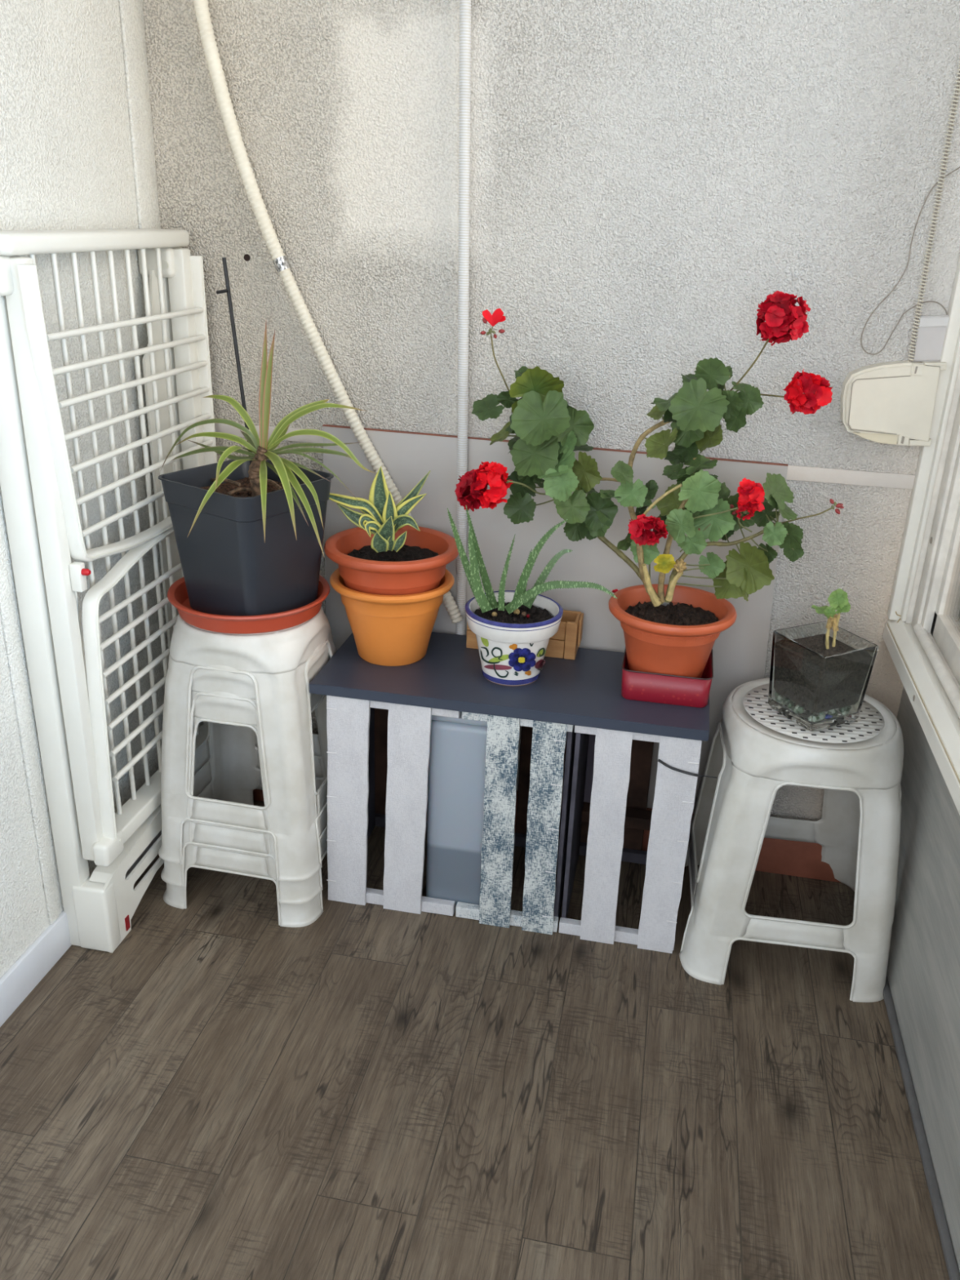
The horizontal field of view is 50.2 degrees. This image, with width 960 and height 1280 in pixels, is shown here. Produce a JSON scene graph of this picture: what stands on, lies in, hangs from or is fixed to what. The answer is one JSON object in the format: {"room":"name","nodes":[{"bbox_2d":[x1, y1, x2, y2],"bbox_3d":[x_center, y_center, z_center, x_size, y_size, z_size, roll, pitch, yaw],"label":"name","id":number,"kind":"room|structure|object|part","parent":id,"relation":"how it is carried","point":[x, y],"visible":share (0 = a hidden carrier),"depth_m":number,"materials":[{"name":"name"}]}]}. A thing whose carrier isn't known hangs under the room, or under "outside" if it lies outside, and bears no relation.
{"room":"sunroom","nodes":[
{"label":"sunroom","id":0,"kind":"room"},
{"bbox_2d":[0,0,168,978],"bbox_3d":[-1.099,-0.171,0.832,0.100,2.600,3.535,6,23,10],"label":"wall","id":1,"kind":"structure","parent":0,"point":[66,157],"depth_m":2.01,"materials":[{"name":"white paint"}]},
{"bbox_2d":[0,530,58,924],"bbox_3d":[-0.877,0.011,1.920,0.006,1.262,0.030,6,23,10],"label":"trim","id":2,"kind":"structure","parent":1,"relation":"attached to","point":[6,607],"depth_m":1.99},
{"bbox_2d":[0,829,161,1026],"bbox_3d":[-1.096,1.011,1.261,0.012,0.088,3.435,6,23,10],"label":"baseboard","id":3,"kind":"structure","parent":1,"relation":"attached to","point":[24,975],"depth_m":2.09,"materials":[{"name":"white wood"}]},
{"bbox_2d":[119,0,160,228],"bbox_3d":[-0.710,-1.231,2.103,0.008,1.600,0.087,6,23,10],"label":"trim","id":4,"kind":"structure","parent":1,"relation":"attached to","point":[131,12],"depth_m":2.15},
{"bbox_2d":[158,459,333,616],"bbox_3d":[-0.488,-0.207,2.179,0.269,0.288,0.269,17,27,32],"label":"square pot","id":5,"kind":"object","parent":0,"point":[228,568],"depth_m":2.10,"materials":[{"name":"plastic"}]},
{"bbox_2d":[0,800,949,1279],"bbox_3d":[-0.242,1.158,1.164,1.850,0.050,3.485,6,23,10],"label":"floor","id":6,"kind":"structure","parent":0,"point":[226,1091],"depth_m":1.87,"materials":[{"name":"grey wood"}]},
{"bbox_2d":[0,228,217,952],"bbox_3d":[-0.746,-0.108,2.212,0.138,1.442,0.656,6,23,10],"label":"gate","id":7,"kind":"object","parent":6,"relation":"on","point":[71,700],"visible":0.68,"depth_m":2.04,"materials":[{"name":"white plastic"}]},
{"bbox_3d":[-0.843,0.032,1.976,0.051,1.360,0.040,6,23,10],"label":"leg","id":8,"kind":"part","parent":7,"relation":"part of","materials":[{"name":"white plastic"}]},
{"bbox_3d":[-0.786,-0.089,1.920,0.042,1.180,0.035,6,23,10],"label":"leg","id":9,"kind":"part","parent":7,"relation":"part of","materials":[{"name":"white plastic"}]},
{"bbox_3d":[-0.778,-0.128,1.952,0.010,1.153,0.010,6,23,10],"label":"vertical rod","id":10,"kind":"part","parent":7,"relation":"part of","materials":[{"name":"white plastic"}]},
{"bbox_3d":[-0.733,-0.126,1.907,0.014,0.013,0.013,6,23,10],"label":"red knob","id":11,"kind":"part","parent":7,"relation":"part of","materials":[{"name":"plastic"}]},
{"bbox_3d":[-0.766,-0.152,2.010,0.010,1.153,0.010,6,23,10],"label":"vertical rod","id":12,"kind":"part","parent":7,"relation":"part of","materials":[{"name":"white plastic"}]},
{"bbox_3d":[-0.753,-0.175,2.067,0.010,1.153,0.010,6,23,10],"label":"vertical rod","id":13,"kind":"part","parent":7,"relation":"part of","materials":[{"name":"white plastic"}]},
{"bbox_3d":[-0.741,-0.199,2.124,0.010,1.153,0.010,6,23,10],"label":"vertical rod","id":14,"kind":"part","parent":7,"relation":"part of","materials":[{"name":"white plastic"}]},
{"bbox_3d":[-0.729,-0.222,2.182,0.010,1.153,0.010,6,23,10],"label":"vertical rod","id":15,"kind":"part","parent":7,"relation":"part of","materials":[{"name":"white plastic"}]},
{"bbox_3d":[-0.716,-0.246,2.239,0.010,1.153,0.010,6,23,10],"label":"vertical rod","id":16,"kind":"part","parent":7,"relation":"part of","materials":[{"name":"white plastic"}]},
{"bbox_3d":[-0.704,-0.269,2.296,0.010,1.153,0.010,6,23,10],"label":"vertical rod","id":17,"kind":"part","parent":7,"relation":"part of","materials":[{"name":"white plastic"}]},
{"bbox_3d":[-0.728,-0.187,2.508,0.051,1.360,0.043,6,23,10],"label":"leg","id":18,"kind":"part","parent":7,"relation":"part of","materials":[{"name":"white plastic"}]},
{"bbox_3d":[-0.691,-0.293,2.354,0.010,1.153,0.010,6,23,10],"label":"vertical rod","id":19,"kind":"part","parent":7,"relation":"part of","materials":[{"name":"white plastic"}]},
{"bbox_3d":[-0.673,-0.303,2.441,0.042,1.180,0.040,6,23,10],"label":"leg","id":20,"kind":"part","parent":7,"relation":"part of","materials":[{"name":"white plastic"}]},
{"bbox_2d":[163,671,327,927],"bbox_3d":[-0.515,0.304,2.397,0.387,0.560,0.387,7,23,11],"label":"plastic stool","id":21,"kind":"object","parent":6,"relation":"on","point":[233,723],"visible":0.37,"depth_m":2.33,"materials":[{"name":"white plastic"}]},
{"bbox_3d":[-0.680,0.376,2.313,0.109,0.480,0.145,-12,27,-31],"label":"leg","id":22,"kind":"part","parent":21,"relation":"part of","materials":[{"name":"plastic"}]},
{"bbox_3d":[-0.621,0.274,2.562,0.145,0.480,0.109,-12,27,-31],"label":"leg","id":23,"kind":"part","parent":21,"relation":"part of","materials":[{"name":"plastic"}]},
{"bbox_2d":[160,643,330,905],"bbox_3d":[-0.513,0.247,2.373,0.387,0.560,0.387,7,23,11],"label":"plastic stool","id":24,"kind":"object","parent":21,"relation":"on","point":[205,682],"visible":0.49,"depth_m":2.27,"materials":[{"name":"white plastic"}]},
{"bbox_3d":[-0.678,0.319,2.290,0.109,0.480,0.145,-12,27,-31],"label":"leg","id":25,"kind":"part","parent":24,"relation":"part of","materials":[{"name":"plastic"}]},
{"bbox_3d":[-0.619,0.217,2.538,0.145,0.480,0.109,-12,27,-31],"label":"leg","id":26,"kind":"part","parent":24,"relation":"part of","materials":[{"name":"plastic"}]},
{"bbox_2d":[158,606,336,882],"bbox_3d":[-0.511,0.190,2.349,0.387,0.560,0.387,7,23,11],"label":"plastic stool","id":27,"kind":"object","parent":24,"relation":"on","point":[277,663],"visible":0.6,"depth_m":2.20,"materials":[{"name":"white plastic"}]},
{"bbox_3d":[-0.676,0.262,2.266,0.109,0.480,0.145,-12,27,-31],"label":"leg","id":28,"kind":"part","parent":27,"relation":"part of","materials":[{"name":"plastic"}]},
{"bbox_3d":[-0.617,0.161,2.514,0.145,0.480,0.109,-12,27,-31],"label":"leg","id":29,"kind":"part","parent":27,"relation":"part of","materials":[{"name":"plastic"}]},
{"bbox_2d":[167,574,329,634],"bbox_3d":[-0.500,-0.091,2.232,0.345,0.048,0.345,6,23,10],"label":"saucer","id":30,"kind":"object","parent":27,"relation":"on","point":[177,594],"visible":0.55,"depth_m":2.11,"materials":[{"name":"plastic"}]},
{"bbox_2d":[158,322,375,616],"bbox_3d":[-0.456,-0.332,2.070,0.475,0.603,0.339,16,26,29],"label":"dracaena","id":31,"kind":"object","parent":30,"relation":"on","point":[249,538],"visible":0.99,"depth_m":2.08,"materials":[{"name":"plastic"}]},
{"bbox_2d":[216,257,252,464],"bbox_3d":[-0.513,-0.547,2.161,0.065,0.487,0.013,6,23,10],"label":"stake","id":32,"kind":"object","parent":31,"relation":"on","point":[227,290],"visible":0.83,"depth_m":2.12,"materials":[{"name":"black plastic"}]},
{"bbox_3d":[-0.503,-0.031,2.257,0.318,0.081,0.318,7,23,11],"label":"seat","id":33,"kind":"part","parent":27,"relation":"part of","materials":[{"name":"plastic"}]},
{"bbox_3d":[-0.407,0.293,2.215,0.145,0.480,0.109,-12,27,-31],"label":"leg","id":34,"kind":"part","parent":27,"relation":"part of","materials":[{"name":"plastic"}]},
{"bbox_3d":[-0.349,0.192,2.464,0.109,0.480,0.145,-12,27,-31],"label":"leg","id":35,"kind":"part","parent":27,"relation":"part of","materials":[{"name":"plastic"}]},
{"bbox_3d":[-0.505,0.026,2.281,0.318,0.081,0.318,7,23,11],"label":"seat","id":36,"kind":"part","parent":24,"relation":"part of","materials":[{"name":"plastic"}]},
{"bbox_3d":[-0.409,0.350,2.239,0.145,0.480,0.109,-12,27,-31],"label":"leg","id":37,"kind":"part","parent":24,"relation":"part of","materials":[{"name":"plastic"}]},
{"bbox_3d":[-0.351,0.248,2.487,0.109,0.480,0.145,-12,27,-31],"label":"leg","id":38,"kind":"part","parent":24,"relation":"part of","materials":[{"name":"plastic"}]},
{"bbox_3d":[-0.507,0.083,2.304,0.318,0.081,0.318,7,23,11],"label":"seat","id":39,"kind":"part","parent":21,"relation":"part of","materials":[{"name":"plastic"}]},
{"bbox_3d":[-0.411,0.407,2.263,0.145,0.480,0.109,-12,27,-31],"label":"leg","id":40,"kind":"part","parent":21,"relation":"part of","materials":[{"name":"plastic"}]},
{"bbox_3d":[-0.353,0.305,2.511,0.109,0.480,0.145,-12,27,-31],"label":"leg","id":41,"kind":"part","parent":21,"relation":"part of","materials":[{"name":"plastic"}]},
{"bbox_2d":[326,695,460,915],"bbox_3d":[-0.168,0.313,2.430,0.300,0.535,0.354,6,23,10],"label":"wooden crate","id":42,"kind":"object","parent":6,"relation":"on","point":[378,753],"visible":0.69,"depth_m":2.28,"materials":[{"name":"whitewashed painted wood"}]},
{"bbox_3d":[-0.141,0.487,2.671,0.291,0.029,0.018,6,23,10],"label":"rail","id":43,"kind":"part","parent":42,"relation":"part of","materials":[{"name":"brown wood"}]},
{"bbox_3d":[-0.202,0.604,2.386,0.291,0.029,0.020,6,23,10],"label":"rail","id":44,"kind":"part","parent":42,"relation":"part of","materials":[{"name":"white wood"}]},
{"bbox_3d":[-0.185,0.135,2.190,0.291,0.024,0.020,6,23,10],"label":"rail","id":45,"kind":"part","parent":42,"relation":"part of","materials":[{"name":"white wood"}]},
{"bbox_2d":[309,631,709,741],"bbox_3d":[0.082,0.082,2.277,0.841,0.024,0.356,6,23,10],"label":"shelf board","id":46,"kind":"object","parent":42,"relation":"on","point":[585,690],"visible":0.52,"depth_m":2.18,"materials":[{"name":"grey wood"}]},
{"bbox_2d":[329,568,453,666],"bbox_3d":[-0.198,-0.057,2.311,0.275,0.187,0.275,6,23,10],"label":"plastic pot","id":47,"kind":"object","parent":46,"relation":"on","point":[388,630],"visible":0.74,"depth_m":2.23,"materials":[{"name":"orange plastic"}]},
{"bbox_2d":[324,466,458,595],"bbox_3d":[-0.194,-0.230,2.238,0.302,0.294,0.297,6,23,10],"label":"potted snake plant","id":48,"kind":"object","parent":47,"relation":"in","point":[388,553],"visible":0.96,"depth_m":2.20,"materials":[{"name":"green plant"}]},
{"bbox_3d":[-0.194,-0.154,2.270,0.297,0.129,0.297,6,23,10],"label":"round pot","id":49,"kind":"part","parent":48,"relation":"part of","materials":[{"name":"ceramic"}]},
{"bbox_2d":[466,609,583,659],"bbox_3d":[0.104,-0.023,2.380,0.262,0.092,0.074,6,23,10],"label":"wooden box","id":50,"kind":"object","parent":46,"relation":"on","point":[566,642],"visible":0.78,"depth_m":2.34,"materials":[{"name":"brown wood"}]},
{"bbox_3d":[0.207,0.002,2.333,0.026,0.090,0.010,6,23,10],"label":"corner post","id":51,"kind":"part","parent":50,"relation":"part of","materials":[{"name":"brown wood"}]},
{"bbox_2d":[447,505,617,686],"bbox_3d":[0.124,-0.083,2.153,0.349,0.379,0.211,18,27,33],"label":"aloe","id":52,"kind":"object","parent":46,"relation":"on","point":[513,630],"visible":1,"depth_m":2.17,"materials":[{"name":"white ceramic"}]},
{"bbox_2d":[621,647,713,707],"bbox_3d":[0.404,0.070,2.214,0.189,0.070,0.186,6,23,10],"label":"tray","id":53,"kind":"object","parent":46,"relation":"on","point":[654,687],"visible":0.66,"depth_m":2.13,"materials":[{"name":"red plastic"}]},
{"bbox_2d":[454,290,844,678],"bbox_3d":[0.342,-0.295,2.088,0.762,0.807,0.267,9,24,16],"label":"geranium","id":54,"kind":"object","parent":53,"relation":"in","point":[671,628],"visible":0.99,"depth_m":2.08,"materials":[{"name":"plant"}]},
{"bbox_3d":[0.225,-0.289,2.150,0.360,0.403,0.094,6,23,10],"label":"stem","id":55,"kind":"part","parent":54,"relation":"part of","materials":[{"name":"green plant"}]},
{"bbox_3d":[0.278,-0.333,2.142,0.082,0.011,0.010,9,24,16],"label":"stem","id":56,"kind":"part","parent":54,"relation":"part of","materials":[{"name":"plant"}]},
{"bbox_3d":[0.385,-0.286,2.089,0.183,0.436,0.087,6,23,10],"label":"stem","id":57,"kind":"part","parent":54,"relation":"part of","materials":[{"name":"beige plant"}]},
{"bbox_3d":[0.356,-0.114,2.130,0.051,0.097,0.019,-2,23,-10],"label":"stem","id":58,"kind":"part","parent":54,"relation":"part of","materials":[{"name":"plant"}]},
{"bbox_3d":[0.362,-0.276,2.061,0.080,0.086,0.013,9,24,17],"label":"stem","id":59,"kind":"part","parent":54,"relation":"part of","materials":[{"name":"plant"}]},
{"bbox_3d":[0.404,-0.113,2.131,0.030,0.069,0.015,16,27,30],"label":"stem","id":60,"kind":"part","parent":54,"relation":"part of","materials":[{"name":"green plant"}]},
{"bbox_3d":[0.417,-0.267,2.095,0.072,0.396,0.054,6,23,10],"label":"stem","id":61,"kind":"part","parent":54,"relation":"part of","materials":[{"name":"plant"}]},
{"bbox_3d":[0.492,-0.157,2.100,0.209,0.190,0.030,6,23,10],"label":"stem","id":62,"kind":"part","parent":54,"relation":"part of","materials":[{"name":"plant"}]},
{"bbox_2d":[426,711,487,906],"bbox_3d":[-0.025,0.359,2.373,0.156,0.495,0.202,6,23,10],"label":"plastic tub","id":63,"kind":"object","parent":6,"relation":"on","point":[457,754],"visible":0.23,"depth_m":2.27,"materials":[{"name":"plastic"}]},
{"bbox_3d":[-0.018,0.138,2.280,0.146,0.014,0.196,6,23,10],"label":"lid","id":64,"kind":"part","parent":63,"relation":"part of","materials":[{"name":"plastic"}]},
{"bbox_2d":[455,711,576,934],"bbox_3d":[0.100,0.342,2.384,0.235,0.535,0.354,6,23,10],"label":"wooden crate","id":65,"kind":"object","parent":6,"relation":"on","point":[547,750],"visible":0.69,"depth_m":2.23,"materials":[{"name":"distressed white and blue-grey painted wood"}]},
{"bbox_3d":[0.061,0.633,2.341,0.235,0.029,0.020,6,23,10],"label":"rail","id":66,"kind":"part","parent":65,"relation":"part of","materials":[{"name":"white wood"}]},
{"bbox_3d":[0.079,0.164,2.145,0.235,0.024,0.020,6,23,10],"label":"rail","id":67,"kind":"part","parent":65,"relation":"part of","materials":[{"name":"white wood"}]},
{"bbox_3d":[0.123,0.516,2.626,0.235,0.029,0.018,6,23,10],"label":"rail","id":68,"kind":"part","parent":65,"relation":"part of","materials":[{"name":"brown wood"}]},
{"bbox_2d":[322,424,787,813],"bbox_3d":[0.145,0.036,2.475,1.092,1.034,0.010,6,23,10],"label":"board","id":69,"kind":"object","parent":6,"relation":"on","point":[740,651],"visible":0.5,"depth_m":2.37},
{"bbox_2d":[558,725,702,953],"bbox_3d":[0.346,0.369,2.342,0.259,0.535,0.354,6,23,10],"label":"wooden crate","id":70,"kind":"object","parent":6,"relation":"on","point":[609,817],"visible":0.78,"depth_m":2.21,"materials":[{"name":"white painted wood"},{"name":"dark wood"}]},
{"bbox_3d":[0.368,0.543,2.584,0.257,0.029,0.018,6,23,10],"label":"rail","id":71,"kind":"part","parent":70,"relation":"part of","materials":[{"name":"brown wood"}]},
{"bbox_3d":[0.306,0.659,2.299,0.257,0.029,0.020,6,23,10],"label":"rail","id":72,"kind":"part","parent":70,"relation":"part of","materials":[{"name":"white wood"}]},
{"bbox_3d":[0.324,0.191,2.103,0.257,0.024,0.020,6,23,10],"label":"rail","id":73,"kind":"part","parent":70,"relation":"part of","materials":[{"name":"white wood"}]},
{"bbox_2d":[657,759,716,777],"bbox_3d":[0.421,0.264,2.079,0.122,0.027,0.018,11,24,20],"label":"cable tie","id":74,"kind":"object","parent":70,"relation":"attached to","point":[659,760],"visible":1,"depth_m":2.09,"materials":[{"name":"black plastic"}]},
{"bbox_2d":[679,677,903,1002],"bbox_3d":[0.689,0.406,2.258,0.443,0.560,0.443,5,23,7],"label":"plastic stool","id":75,"kind":"object","parent":6,"relation":"on","point":[756,750],"visible":0.91,"depth_m":2.11,"materials":[{"name":"white plastic"}]},
{"bbox_3d":[0.554,0.369,2.437,0.168,0.480,0.123,-14,28,-34],"label":"leg","id":76,"kind":"part","parent":75,"relation":"part of","materials":[{"name":"plastic"}]},
{"bbox_3d":[0.508,0.489,2.148,0.123,0.480,0.168,-14,28,-34],"label":"leg","id":77,"kind":"part","parent":75,"relation":"part of","materials":[{"name":"plastic"}]},
{"bbox_3d":[0.697,0.185,2.165,0.365,0.081,0.365,5,23,7],"label":"seat","id":78,"kind":"part","parent":75,"relation":"part of","materials":[{"name":"plastic"}]},
{"bbox_3d":[0.698,0.150,2.151,0.287,0.005,0.287,4,23,3],"label":"woven panel","id":79,"kind":"part","parent":75,"relation":"part of","materials":[{"name":"plastic"}]},
{"bbox_2d":[768,588,879,731],"bbox_3d":[0.695,0.026,2.075,0.147,0.279,0.147,-9,25,-25],"label":"planter","id":80,"kind":"object","parent":75,"relation":"on","point":[820,672],"visible":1,"depth_m":2.05,"materials":[{"name":"clear glass"}]},
{"bbox_3d":[0.702,-0.008,2.059,0.014,0.081,0.008,6,23,10],"label":"stem","id":81,"kind":"part","parent":80,"relation":"part of","materials":[{"name":"beige plant"}]},
{"bbox_3d":[0.714,-0.024,2.050,0.007,0.080,0.007,16,26,30],"label":"stem","id":82,"kind":"part","parent":80,"relation":"part of","materials":[{"name":"plant"}]},
{"bbox_3d":[0.867,0.397,2.398,0.123,0.480,0.168,-14,28,-34],"label":"leg","id":83,"kind":"part","parent":75,"relation":"part of","materials":[{"name":"plastic"}]},
{"bbox_3d":[0.821,0.516,2.110,0.168,0.480,0.123,-14,28,-34],"label":"leg","id":84,"kind":"part","parent":75,"relation":"part of","materials":[{"name":"plastic"}]},
{"bbox_2d":[465,590,563,686],"bbox_3d":[0.068,0.007,2.217,0.211,0.160,0.238,6,23,10],"label":"ceramic pot","id":85,"kind":"object","parent":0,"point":[513,637],"depth_m":2.18,"materials":[{"name":"ceramic"}]},
{"bbox_2d":[142,0,959,821],"bbox_3d":[0.407,-0.684,2.189,2.485,2.600,0.100,6,23,10],"label":"wall","id":86,"kind":"structure","parent":0,"point":[644,175],"depth_m":2.11,"materials":[{"name":"paint"}]},
{"bbox_2d":[244,253,250,261],"bbox_3d":[-0.514,-0.848,2.271,0.015,0.015,0.012,6,23,10],"label":"hole","id":87,"kind":"object","parent":86,"relation":"attached to","point":[246,257],"depth_m":2.27,"materials":[{"name":"black"}]},
{"bbox_2d":[193,0,462,623],"bbox_3d":[-0.310,-0.704,2.233,0.600,1.359,0.058,6,23,10],"label":"hose","id":88,"kind":"object","parent":86,"relation":"attached to","point":[202,15],"visible":0.79,"depth_m":2.21,"materials":[{"name":"beige plastic"}]},
{"bbox_2d":[455,0,471,635],"bbox_3d":[-0.040,-0.551,2.255,0.064,2.234,0.024,6,23,10],"label":"cable conduit","id":89,"kind":"object","parent":86,"relation":"attached to","point":[464,55],"visible":0.64,"depth_m":2.15,"materials":[{"name":"plastic"}]},
{"bbox_2d":[253,789,840,882],"bbox_3d":[0.097,0.448,2.652,1.738,0.135,0.023,6,23,10],"label":"baseboard","id":90,"kind":"structure","parent":86,"relation":"attached to","point":[780,856],"depth_m":2.53,"materials":[{"name":"ceramic"}]},
{"bbox_2d":[214,422,915,489],"bbox_3d":[0.093,-0.423,2.305,1.685,0.031,0.006,6,23,10],"label":"trim","id":91,"kind":"structure","parent":86,"relation":"attached to","point":[837,476],"depth_m":2.19,"materials":[{"name":"white plastic"}]},
{"bbox_2d":[840,360,946,446],"bbox_3d":[0.836,-0.488,2.093,0.185,0.167,0.052,6,23,10],"label":"plastic box","id":92,"kind":"object","parent":86,"relation":"attached to","point":[889,402],"visible":1,"depth_m":2.07,"materials":[{"name":"beige plastic"}]},
{"bbox_3d":[0.812,-0.416,2.107,0.090,0.021,0.006,6,23,10],"label":"trim","id":93,"kind":"part","parent":92,"relation":"part of","materials":[{"name":"plastic"}]},
{"bbox_2d":[860,166,959,355],"bbox_3d":[0.852,-0.737,2.002,0.157,0.356,0.003,6,23,10],"label":"loose wire","id":94,"kind":"object","parent":86,"relation":"attached to","point":[936,183],"visible":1,"depth_m":2.02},
{"bbox_2d":[911,314,949,361],"bbox_3d":[0.903,-0.603,2.047,0.072,0.093,0.023,6,23,10],"label":"junction box","id":95,"kind":"object","parent":86,"relation":"attached to","point":[931,331],"visible":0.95,"depth_m":2.04,"materials":[{"name":"plastic"}]},
{"bbox_2d":[906,57,959,362],"bbox_3d":[0.871,-0.848,1.942,0.026,0.631,0.013,6,23,10],"label":"coiled cable","id":96,"kind":"object","parent":95,"relation":"hanging from","point":[957,85],"visible":1,"depth_m":1.95,"materials":[{"name":"beige plastic"}]},
{"bbox_3d":[0.899,-0.629,2.026,0.058,0.023,0.004,6,23,10],"label":"lid","id":97,"kind":"part","parent":95,"relation":"part of","materials":[{"name":"plastic"}]},
{"bbox_2d":[608,583,737,678],"bbox_3d":[0.402,0.006,2.189,0.267,0.178,0.267,6,23,10],"label":"round pot","id":98,"kind":"object","parent":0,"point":[677,635],"depth_m":2.13,"materials":[{"name":"plastic"}]},
{"bbox_2d":[886,687,959,1274],"bbox_3d":[0.681,0.940,0.847,0.120,0.660,3.435,6,23,10],"label":"wall","id":99,"kind":"structure","parent":0,"point":[923,971],"depth_m":1.91,"materials":[{"name":"white paint"}]},
{"bbox_2d":[882,253,959,815],"bbox_3d":[0.673,-0.286,0.419,0.124,1.951,3.303,6,23,10],"label":"window","id":100,"kind":"structure","parent":99,"relation":"in","point":[923,646],"depth_m":2.08,"materials":[{"name":"plastic"}]},
{"bbox_3d":[0.690,-0.308,0.391,0.025,1.888,3.140,6,23,10],"label":"sash frame","id":101,"kind":"part","parent":100,"relation":"part of","materials":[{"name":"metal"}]},
{"bbox_3d":[0.687,-0.322,0.364,0.006,1.840,3.100,6,23,10],"label":"glass pane","id":102,"kind":"part","parent":100,"relation":"part of","materials":[{"name":"clear glass"}]},
{"bbox_2d":[883,977,959,1279],"bbox_3d":[0.597,1.242,0.954,0.016,0.014,3.370,6,23,10],"label":"trim","id":103,"kind":"structure","parent":99,"relation":"attached to","point":[939,1212],"depth_m":1.80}
]}

